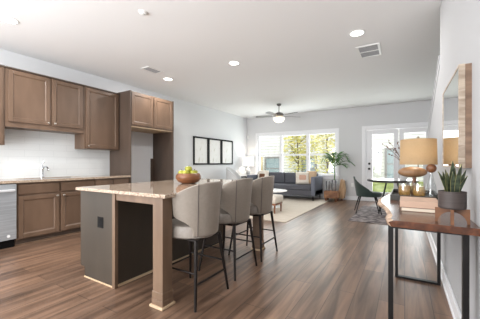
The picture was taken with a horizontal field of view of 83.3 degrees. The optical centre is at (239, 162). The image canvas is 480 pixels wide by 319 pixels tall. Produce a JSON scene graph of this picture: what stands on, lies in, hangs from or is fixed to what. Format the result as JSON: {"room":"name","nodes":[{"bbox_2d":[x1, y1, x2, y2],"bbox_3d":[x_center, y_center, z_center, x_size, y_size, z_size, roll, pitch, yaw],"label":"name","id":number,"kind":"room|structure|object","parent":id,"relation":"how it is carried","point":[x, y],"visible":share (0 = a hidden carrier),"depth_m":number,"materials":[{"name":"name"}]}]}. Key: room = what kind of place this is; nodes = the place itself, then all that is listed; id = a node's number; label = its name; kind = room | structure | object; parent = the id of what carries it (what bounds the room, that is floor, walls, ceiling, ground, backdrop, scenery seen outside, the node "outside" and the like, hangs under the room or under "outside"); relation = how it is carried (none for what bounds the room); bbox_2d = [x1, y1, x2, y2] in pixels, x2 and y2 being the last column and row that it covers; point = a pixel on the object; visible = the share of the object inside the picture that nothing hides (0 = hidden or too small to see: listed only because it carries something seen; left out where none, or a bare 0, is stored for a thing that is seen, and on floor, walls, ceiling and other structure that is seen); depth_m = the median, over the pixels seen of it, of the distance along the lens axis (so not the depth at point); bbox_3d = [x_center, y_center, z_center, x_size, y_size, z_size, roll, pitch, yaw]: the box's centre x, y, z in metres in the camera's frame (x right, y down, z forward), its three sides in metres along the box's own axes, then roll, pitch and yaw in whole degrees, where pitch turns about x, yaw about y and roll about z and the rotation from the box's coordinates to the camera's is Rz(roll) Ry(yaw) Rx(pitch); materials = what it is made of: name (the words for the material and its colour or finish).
{"room":"open-plan kitchen","nodes":[
{"label":"open-plan kitchen","id":0,"kind":"room"},
{"bbox_2d":[0,49,246,182],"bbox_3d":[-2.622,-0.270,5.349,0.150,2.740,11.100,0,0,31],"label":"wall","id":1,"kind":"structure","parent":0,"point":[190,119],"depth_m":6.92,"materials":[{"name":"white paint"}]},
{"bbox_2d":[0,64,4,144],"bbox_3d":[-3.527,-0.782,3.374,0.361,1.075,0.845,0,0,31],"label":"upper cabinet","id":2,"kind":"object","parent":1,"relation":"attached to","point":[2,67],"visible":1,"depth_m":3.63,"materials":[{"name":"brown wood"}]},
{"bbox_2d":[5,66,84,133],"bbox_3d":[-3.029,-0.910,4.189,0.361,0.820,1.055,0,0,31],"label":"upper cabinet","id":3,"kind":"object","parent":1,"relation":"attached to","point":[33,101],"visible":0.99,"depth_m":4.04,"materials":[{"name":"brown wood"}]},
{"bbox_2d":[0,129,109,178],"bbox_3d":[-3.339,-0.145,4.024,0.008,0.750,2.990,0,0,31],"label":"backsplash","id":4,"kind":"structure","parent":1,"relation":"attached to","point":[23,153],"depth_m":4.36,"materials":[{"name":"tile"}]},
{"bbox_2d":[75,85,119,150],"bbox_3d":[-2.581,-0.782,4.923,0.361,1.075,0.655,0,0,31],"label":"upper cabinet","id":5,"kind":"object","parent":1,"relation":"attached to","point":[101,107],"visible":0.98,"depth_m":4.80,"materials":[{"name":"brown wood"}]},
{"bbox_2d":[193,136,207,164],"bbox_3d":[-1.106,-0.345,7.660,0.030,0.790,0.645,0,0,31],"label":"picture frame","id":6,"kind":"object","parent":1,"relation":"attached to","point":[200,144],"visible":1,"depth_m":7.64,"materials":[{"name":"white paper"}]},
{"bbox_2d":[195,138,206,162],"bbox_3d":[-1.112,-0.345,7.664,0.012,0.700,0.555,0,0,31],"label":"print","id":7,"kind":"object","parent":6,"relation":"attached to","point":[200,143],"depth_m":7.65},
{"bbox_2d":[208,138,221,164],"bbox_3d":[-0.762,-0.345,8.224,0.030,0.790,0.645,0,0,31],"label":"picture frame","id":8,"kind":"object","parent":1,"relation":"attached to","point":[214,145],"visible":1,"depth_m":8.21,"materials":[{"name":"white paper"}]},
{"bbox_2d":[210,140,219,162],"bbox_3d":[-0.768,-0.345,8.227,0.012,0.700,0.555,0,0,31],"label":"print","id":9,"kind":"object","parent":8,"relation":"attached to","point":[214,144],"depth_m":8.23},
{"bbox_2d":[222,140,232,164],"bbox_3d":[-0.418,-0.345,8.787,0.030,0.790,0.645,0,0,31],"label":"picture frame","id":10,"kind":"object","parent":1,"relation":"attached to","point":[227,145],"visible":1,"depth_m":8.81,"materials":[{"name":"white paper"}]},
{"bbox_2d":[0,0,440,117],"bbox_3d":[0.173,-1.700,3.643,6.700,0.120,11.100,0,0,31],"label":"ceiling","id":11,"kind":"structure","parent":0,"point":[301,56],"depth_m":3.74,"materials":[{"name":"white paint"}]},
{"bbox_2d":[0,15,19,24],"bbox_3d":[-2.651,-1.636,3.094,0.196,0.008,0.196,0,0,31],"label":"recessed light","id":12,"kind":"object","parent":11,"relation":"in","point":[6,19],"visible":1,"depth_m":3.10,"materials":[{"name":"white plastic"}]},
{"bbox_2d":[138,9,147,15],"bbox_3d":[-1.054,-1.623,2.932,0.096,0.035,0.096,0,0,31],"label":"smoke detector","id":13,"kind":"object","parent":11,"relation":"attached to","point":[142,12],"visible":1,"depth_m":2.91,"materials":[{"name":"white plastic"}]},
{"bbox_2d":[141,66,162,73],"bbox_3d":[-1.545,-1.636,4.762,0.200,0.008,0.340,0,0,31],"label":"ceiling vent","id":14,"kind":"object","parent":11,"relation":"in","point":[148,68],"visible":1,"depth_m":4.76,"materials":[{"name":"white plastic"}]},
{"bbox_2d":[228,61,239,64],"bbox_3d":[-0.099,-1.636,4.428,0.196,0.008,0.196,0,0,31],"label":"recessed light","id":15,"kind":"object","parent":11,"relation":"in","point":[229,62],"visible":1,"depth_m":4.44,"materials":[{"name":"white"}]},
{"bbox_2d":[256,103,296,122],"bbox_3d":[1.045,-1.380,7.476,1.270,0.520,1.247,0,0,31],"label":"ceiling fan","id":16,"kind":"object","parent":11,"relation":"hanging from","point":[279,118],"visible":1,"depth_m":7.42,"materials":[{"name":"grey metal"}]},
{"bbox_2d":[349,29,365,36],"bbox_3d":[1.476,-1.636,3.406,0.196,0.008,0.196,0,0,31],"label":"recessed light","id":17,"kind":"object","parent":11,"relation":"in","point":[358,32],"visible":1,"depth_m":3.39,"materials":[{"name":"white"}]},
{"bbox_2d":[356,43,381,58],"bbox_3d":[1.892,-1.636,3.953,0.300,0.008,0.470,0,0,31],"label":"ceiling vent","id":18,"kind":"object","parent":11,"relation":"in","point":[371,50],"visible":1,"depth_m":3.93,"materials":[{"name":"white plastic"}]},
{"bbox_2d":[0,195,452,318],"bbox_3d":[0.173,1.160,3.643,6.700,0.120,11.100,0,0,31],"label":"floor","id":19,"kind":"structure","parent":0,"point":[325,265],"depth_m":2.48,"materials":[{"name":"brown wood"}]},
{"bbox_2d":[0,183,15,248],"bbox_3d":[-3.301,0.682,3.404,0.678,0.836,0.602,0,0,31],"label":"dishwasher","id":20,"kind":"object","parent":19,"relation":"on","point":[7,191],"visible":1,"depth_m":3.44,"materials":[{"name":"silver metal"}]},
{"bbox_2d":[14,179,93,245],"bbox_3d":[-2.897,0.681,4.128,0.651,0.838,1.043,0,0,31],"label":"base cabinet","id":21,"kind":"object","parent":19,"relation":"on","point":[46,210],"visible":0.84,"depth_m":3.84,"materials":[{"name":"brown wood"}]},
{"bbox_2d":[0,175,130,183],"bbox_3d":[-3.035,0.244,3.897,0.641,0.032,2.890,0,0,31],"label":"countertop","id":22,"kind":"structure","parent":21,"relation":"on","point":[12,180],"depth_m":4.06,"materials":[{"name":"stone"}]},
{"bbox_2d":[40,161,48,177],"bbox_3d":[-3.027,0.096,4.196,0.237,0.264,0.066,0,0,31],"label":"faucet","id":23,"kind":"object","parent":22,"relation":"on","point":[42,167],"visible":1,"depth_m":4.22,"materials":[{"name":"silver metal"}]},
{"bbox_2d":[20,177,74,179],"bbox_3d":[-2.893,0.339,4.109,0.380,0.202,0.800,0,0,31],"label":"sink","id":24,"kind":"object","parent":22,"relation":"in","point":[62,177],"visible":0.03,"depth_m":4.24,"materials":[{"name":"metal"}]},
{"bbox_2d":[94,177,128,185],"bbox_3d":[-2.455,0.681,4.853,0.651,0.838,0.650,0,0,31],"label":"base cabinet","id":25,"kind":"object","parent":19,"relation":"on","point":[106,181],"visible":0.07,"depth_m":4.66,"materials":[{"name":"brown wood"}]},
{"bbox_2d":[110,90,173,182],"bbox_3d":[-2.005,-0.122,5.602,0.639,2.445,1.090,0,0,31],"label":"refrigerator surround","id":26,"kind":"object","parent":19,"relation":"on","point":[138,112],"visible":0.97,"depth_m":5.37,"materials":[{"name":"brown wood"}]},
{"bbox_2d":[81,191,264,310],"bbox_3d":[-0.631,0.682,3.046,1.188,0.835,1.735,0,0,31],"label":"kitchen island","id":27,"kind":"object","parent":19,"relation":"on","point":[135,240],"visible":0.59,"depth_m":2.47,"materials":[{"name":"beige wood"}]},
{"bbox_2d":[97,217,102,227],"bbox_3d":[-1.283,0.545,2.476,0.085,0.100,0.009,0,0,31],"label":"wall outlet","id":28,"kind":"object","parent":27,"relation":"attached to","point":[99,219],"visible":1,"depth_m":2.47,"materials":[{"name":"black plastic"}]},
{"bbox_2d":[76,179,233,198],"bbox_3d":[-0.608,0.248,3.054,1.220,0.028,1.780,0,0,31],"label":"island countertop","id":29,"kind":"structure","parent":27,"relation":"on","point":[169,188],"depth_m":2.50,"materials":[{"name":"stone"}]},
{"bbox_2d":[176,173,200,183],"bbox_3d":[-0.590,0.175,3.102,0.290,0.118,0.290,0,0,31],"label":"fruit bowl","id":30,"kind":"object","parent":29,"relation":"on","point":[187,178],"visible":0.97,"depth_m":2.99,"materials":[{"name":"brown wood"}]},
{"bbox_2d":[185,166,191,171],"bbox_3d":[-0.590,0.069,3.102,0.088,0.094,0.088,0,0,19],"label":"apple","id":31,"kind":"object","parent":30,"relation":"in","point":[189,168],"visible":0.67,"depth_m":3.07,"materials":[{"name":"green plant"}]},
{"bbox_2d":[172,181,228,311],"bbox_3d":[-0.398,0.626,2.287,0.505,0.952,0.479,0,0,31],"label":"bar stool","id":32,"kind":"object","parent":19,"relation":"on","point":[196,208],"visible":0.96,"depth_m":2.09,"materials":[{"name":"beige fabric"}]},
{"bbox_2d":[198,178,256,280],"bbox_3d":[-0.115,0.626,2.818,0.505,0.952,0.479,0,0,31],"label":"bar stool","id":33,"kind":"object","parent":19,"relation":"on","point":[236,194],"visible":0.91,"depth_m":2.62,"materials":[{"name":"beige fabric"}]},
{"bbox_2d":[228,176,277,261],"bbox_3d":[0.170,0.626,3.294,0.505,0.952,0.479,0,0,31],"label":"bar stool","id":34,"kind":"object","parent":19,"relation":"on","point":[262,188],"visible":0.86,"depth_m":3.10,"materials":[{"name":"beige fabric"}]},
{"bbox_2d":[249,197,329,222],"bbox_3d":[0.645,1.094,7.122,2.580,0.012,3.470,0,0,31],"label":"area rug","id":35,"kind":"object","parent":19,"relation":"on","point":[292,208],"visible":0.49,"depth_m":6.46,"materials":[{"name":"beige carpet"}]},
{"bbox_2d":[226,167,240,179],"bbox_3d":[-0.093,0.609,8.367,0.680,0.962,0.684,0,0,11],"label":"armchair","id":36,"kind":"object","parent":35,"relation":"on","point":[231,174],"visible":0.3,"depth_m":8.20,"materials":[{"name":"grey fabric"}]},
{"bbox_2d":[272,194,282,213],"bbox_3d":[0.646,0.901,6.073,0.535,0.373,0.440,0,0,31],"label":"ottoman","id":37,"kind":"object","parent":35,"relation":"on","point":[277,198],"visible":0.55,"depth_m":5.88,"materials":[{"name":"beige fabric"}]},
{"bbox_2d":[272,194,282,203],"bbox_3d":[0.646,0.797,6.073,0.535,0.165,0.440,0,0,31],"label":"cushion","id":38,"kind":"object","parent":37,"relation":"on","point":[277,198],"depth_m":5.88,"materials":[{"name":"beige fabric"}]},
{"bbox_2d":[272,189,286,207],"bbox_3d":[0.789,0.879,6.724,0.770,0.418,0.770,0,0,31],"label":"coffee table","id":39,"kind":"object","parent":35,"relation":"on","point":[274,190],"visible":0.3,"depth_m":6.58,"materials":[{"name":"white stone"}]},
{"bbox_2d":[247,172,322,199],"bbox_3d":[1.388,0.700,8.578,2.230,0.800,0.850,0,0,31],"label":"sofa","id":40,"kind":"object","parent":35,"relation":"on","point":[282,180],"visible":0.56,"depth_m":8.14,"materials":[{"name":"grey fabric"}]},
{"bbox_2d":[258,170,268,177],"bbox_3d":[0.760,0.440,8.885,0.401,0.392,0.190,0,0,38],"label":"throw pillow","id":41,"kind":"object","parent":40,"relation":"on","point":[262,173],"visible":0.59,"depth_m":8.83,"materials":[{"name":"beige fabric"}]},
{"bbox_2d":[257,172,284,182],"bbox_3d":[1.039,0.475,8.961,0.986,0.350,0.160,0,0,31],"label":"cushion","id":42,"kind":"object","parent":40,"relation":"on","point":[279,177],"depth_m":8.74,"materials":[{"name":"grey fabric"}]},
{"bbox_2d":[285,172,295,183],"bbox_3d":[1.887,0.475,8.443,0.986,0.350,0.160,0,0,31],"label":"cushion","id":43,"kind":"object","parent":40,"relation":"on","point":[290,177],"depth_m":8.53,"materials":[{"name":"grey fabric"}]},
{"bbox_2d":[274,183,310,189],"bbox_3d":[1.338,0.720,8.497,1.980,0.140,0.640,0,0,31],"label":"seat cushion","id":44,"kind":"object","parent":40,"relation":"on","point":[287,186],"depth_m":8.07,"materials":[{"name":"grey fabric"}]},
{"bbox_2d":[296,172,308,183],"bbox_3d":[1.894,0.455,8.170,0.401,0.363,0.208,0,0,12],"label":"throw pillow","id":45,"kind":"object","parent":40,"relation":"on","point":[301,177],"visible":1,"depth_m":8.10,"materials":[{"name":"beige fabric"}]},
{"bbox_2d":[307,171,316,183],"bbox_3d":[2.128,0.435,8.132,0.197,0.382,0.380,0,0,-33],"label":"throw pillow","id":46,"kind":"object","parent":40,"relation":"on","point":[311,173],"visible":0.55,"depth_m":8.04,"materials":[{"name":"beige fabric"}]},
{"bbox_2d":[324,179,345,201],"bbox_3d":[2.788,0.790,7.917,0.510,0.620,0.580,0,0,31],"label":"plant stand","id":47,"kind":"object","parent":19,"relation":"on","point":[339,194],"visible":0.92,"depth_m":7.85,"materials":[{"name":"brown wood"}]},
{"bbox_2d":[326,181,329,190],"bbox_3d":[2.569,0.665,7.875,0.130,0.270,0.130,0,0,31],"label":"planter","id":48,"kind":"object","parent":47,"relation":"on","point":[327,182],"visible":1,"depth_m":7.82,"materials":[{"name":"clear glass"}]},
{"bbox_2d":[331,180,337,190],"bbox_3d":[2.735,0.645,7.820,0.170,0.310,0.170,0,0,31],"label":"planter","id":49,"kind":"object","parent":47,"relation":"on","point":[333,182],"visible":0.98,"depth_m":7.75,"materials":[{"name":"clear glass"}]},
{"bbox_2d":[320,151,354,179],"bbox_3d":[2.801,0.093,7.781,0.970,0.856,0.683,0,0,31],"label":"potted palm","id":50,"kind":"object","parent":49,"relation":"in","point":[331,159],"visible":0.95,"depth_m":7.81,"materials":[{"name":"green plant"}]},
{"bbox_2d":[348,206,387,224],"bbox_3d":[3.092,1.095,5.699,1.180,0.010,2.050,0,0,31],"label":"area rug","id":51,"kind":"object","parent":19,"relation":"on","point":[366,214],"visible":0.45,"depth_m":5.50,"materials":[{"name":"grey carpet"}]},
{"bbox_2d":[353,176,381,214],"bbox_3d":[2.801,0.697,5.940,0.572,0.793,0.552,0,0,19],"label":"dining chair","id":52,"kind":"object","parent":51,"relation":"on","point":[361,191],"visible":1,"depth_m":5.80,"materials":[{"name":"green fabric"}]},
{"bbox_2d":[367,178,418,213],"bbox_3d":[3.312,0.727,5.886,0.980,0.733,0.980,0,0,31],"label":"dining table","id":53,"kind":"object","parent":51,"relation":"on","point":[379,180],"visible":0.83,"depth_m":5.71,"materials":[{"name":"grey"}]},
{"bbox_2d":[399,165,407,179],"bbox_3d":[3.515,0.185,5.798,0.160,0.350,0.160,0,0,31],"label":"vase","id":54,"kind":"object","parent":53,"relation":"on","point":[403,166],"visible":0.48,"depth_m":5.76,"materials":[{"name":"white ceramic"}]},
{"bbox_2d":[382,140,399,159],"bbox_3d":[3.397,-0.221,5.906,0.538,0.588,0.031,0,0,44],"label":"branches","id":55,"kind":"object","parent":54,"relation":"in","point":[388,140],"visible":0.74,"depth_m":5.91,"materials":[{"name":"brown wood"}]},
{"bbox_2d":[377,193,479,318],"bbox_3d":[1.357,0.708,2.122,0.519,0.785,1.643,0,0,31],"label":"console table","id":56,"kind":"object","parent":19,"relation":"on","point":[397,219],"visible":0.82,"depth_m":1.50,"materials":[{"name":"brown wood"}]},
{"bbox_2d":[390,189,437,199],"bbox_3d":[1.593,0.292,2.478,0.353,0.045,0.610,0,0,31],"label":"serving tray","id":57,"kind":"object","parent":56,"relation":"on","point":[395,194],"visible":0.69,"depth_m":2.63,"materials":[{"name":"grey metal"}]},
{"bbox_2d":[398,136,437,195],"bbox_3d":[1.647,0.029,2.510,0.310,0.555,0.296,0,0,31],"label":"table lamp","id":58,"kind":"object","parent":57,"relation":"on","point":[418,151],"visible":0.97,"depth_m":2.41,"materials":[{"name":"beige fabric"}]},
{"bbox_2d":[426,164,436,172],"bbox_3d":[1.623,0.157,2.290,0.094,0.300,0.094,0,0,31],"label":"decanter","id":59,"kind":"object","parent":57,"relation":"on","point":[431,168],"visible":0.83,"depth_m":2.27,"materials":[{"name":"brown wood"}]},
{"bbox_2d":[401,207,434,212],"bbox_3d":[1.229,0.302,1.851,0.214,0.026,0.300,0,0,31],"label":"book","id":60,"kind":"object","parent":56,"relation":"on","point":[423,210],"visible":0.25,"depth_m":1.73,"materials":[{"name":"white paper"}]},
{"bbox_2d":[400,196,437,208],"bbox_3d":[1.224,0.269,1.851,0.216,0.040,0.285,0,0,31],"label":"book","id":61,"kind":"object","parent":60,"relation":"on","point":[413,202],"visible":0.8,"depth_m":1.76,"materials":[{"name":"beige paper"}]},
{"bbox_2d":[435,207,469,224],"bbox_3d":[1.120,0.277,1.425,0.113,0.076,0.113,0,0,-8],"label":"wooden plant stand","id":62,"kind":"object","parent":56,"relation":"on","point":[438,211],"visible":0.96,"depth_m":1.39,"materials":[{"name":"brown wood"}]},
{"bbox_2d":[438,190,466,209],"bbox_3d":[1.120,0.194,1.425,0.123,0.090,0.123,0,0,31],"label":"plant pot","id":63,"kind":"object","parent":62,"relation":"on","point":[446,200],"visible":0.97,"depth_m":1.38,"materials":[{"name":"grey ceramic"}]},
{"bbox_2d":[437,161,467,191],"bbox_3d":[1.121,0.077,1.430,0.126,0.175,0.077,0,0,31],"label":"snake plant","id":64,"kind":"object","parent":63,"relation":"on","point":[452,182],"visible":0.89,"depth_m":1.41,"materials":[{"name":"green plant"}]},
{"bbox_3d":[0.288,0.785,9.478,0.445,0.630,0.440,0,0,31],"label":"side table","id":65,"kind":"object","parent":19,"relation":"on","visible":0},
{"bbox_2d":[242,157,253,174],"bbox_3d":[0.285,0.125,9.468,0.400,0.690,0.400,0,0,31],"label":"table lamp","id":66,"kind":"object","parent":65,"relation":"on","point":[247,161],"visible":0.84,"depth_m":9.32,"materials":[{"name":"white fabric"}]},
{"bbox_2d":[247,100,431,195],"bbox_3d":[3.026,-0.270,8.316,6.400,2.740,0.150,0,0,31],"label":"wall","id":67,"kind":"structure","parent":0,"point":[349,121],"depth_m":8.11,"materials":[{"name":"white paint"}]},
{"bbox_2d":[256,128,339,178],"bbox_3d":[1.807,-0.285,8.996,2.910,1.550,0.160,0,0,31],"label":"window","id":68,"kind":"structure","parent":67,"relation":"in","point":[307,133],"depth_m":8.82,"materials":[{"name":"white"}]},
{"bbox_2d":[280,194,361,200],"bbox_3d":[1.912,1.042,8.894,3.864,0.115,0.024,0,0,31],"label":"baseboard","id":69,"kind":"structure","parent":67,"relation":"attached to","point":[321,195],"depth_m":8.40,"materials":[{"name":"white"}]},
{"bbox_2d":[362,122,427,200],"bbox_3d":[4.349,0.015,7.471,1.780,2.170,0.175,0,0,31],"label":"door","id":70,"kind":"structure","parent":67,"relation":"in","point":[368,132],"depth_m":7.66,"materials":[{"name":"white"}]},
{"bbox_2d":[423,0,479,318],"bbox_3d":[1.454,-0.270,1.661,0.120,2.740,8.750,0,0,31],"label":"wall","id":71,"kind":"structure","parent":0,"point":[459,19],"depth_m":1.79,"materials":[{"name":"grey paint"}]},
{"bbox_2d":[423,55,439,165],"bbox_3d":[2.950,-0.524,4.111,0.144,1.222,3.049,0,0,31],"label":"trim","id":72,"kind":"structure","parent":71,"relation":"attached to","point":[438,63],"depth_m":3.35,"materials":[{"name":"grey"}]},
{"bbox_2d":[426,232,461,318],"bbox_3d":[1.393,1.042,1.698,0.024,0.115,8.750,0,0,31],"label":"baseboard","id":73,"kind":"structure","parent":71,"relation":"attached to","point":[454,308],"depth_m":2.22,"materials":[{"name":"white wood"}]},
{"bbox_2d":[442,63,471,167],"bbox_3d":[1.453,-0.263,1.829,0.058,0.585,0.764,0,0,31],"label":"wall mirror","id":74,"kind":"object","parent":71,"relation":"attached to","point":[457,96],"visible":0.95,"depth_m":1.52,"materials":[{"name":"brown wood"}]},
{"bbox_2d":[443,69,457,165],"bbox_3d":[1.433,-0.263,1.841,0.005,0.561,0.740,0,0,31],"label":"mirror glass","id":75,"kind":"object","parent":74,"relation":"attached to","point":[450,94],"depth_m":1.77,"materials":[{"name":"silver metal"}]},
{"label":"outside","id":76,"kind":"structure","parent":0,"visible":0},
{"bbox_2d":[373,181,422,192],"bbox_3d":[10.142,1.440,22.373,54.000,1.120,31.240,0,0,31],"label":"ground","id":77,"kind":"structure","parent":76,"point":[377,187],"depth_m":11.53,"materials":[{"name":"green plant"}]},
{"bbox_2d":[283,135,313,171],"bbox_3d":[2.978,-0.959,13.985,1.741,4.721,1.677,0,0,31],"label":"tree","id":78,"kind":"object","parent":77,"relation":"on","point":[303,146],"visible":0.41,"depth_m":13.91,"materials":[{"name":"green plant"}]},
{"bbox_2d":[305,133,334,173],"bbox_3d":[3.938,-0.973,12.358,2.005,4.748,1.963,0,0,31],"label":"tree","id":79,"kind":"object","parent":77,"relation":"on","point":[318,137],"visible":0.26,"depth_m":12.22,"materials":[{"name":"green plant"}]},
{"bbox_2d":[260,132,424,180],"bbox_3d":[6.058,-3.075,18.562,27.800,8.850,7.800,0,0,31],"label":"house","id":80,"kind":"structure","parent":77,"relation":"on","point":[383,163],"depth_m":15.22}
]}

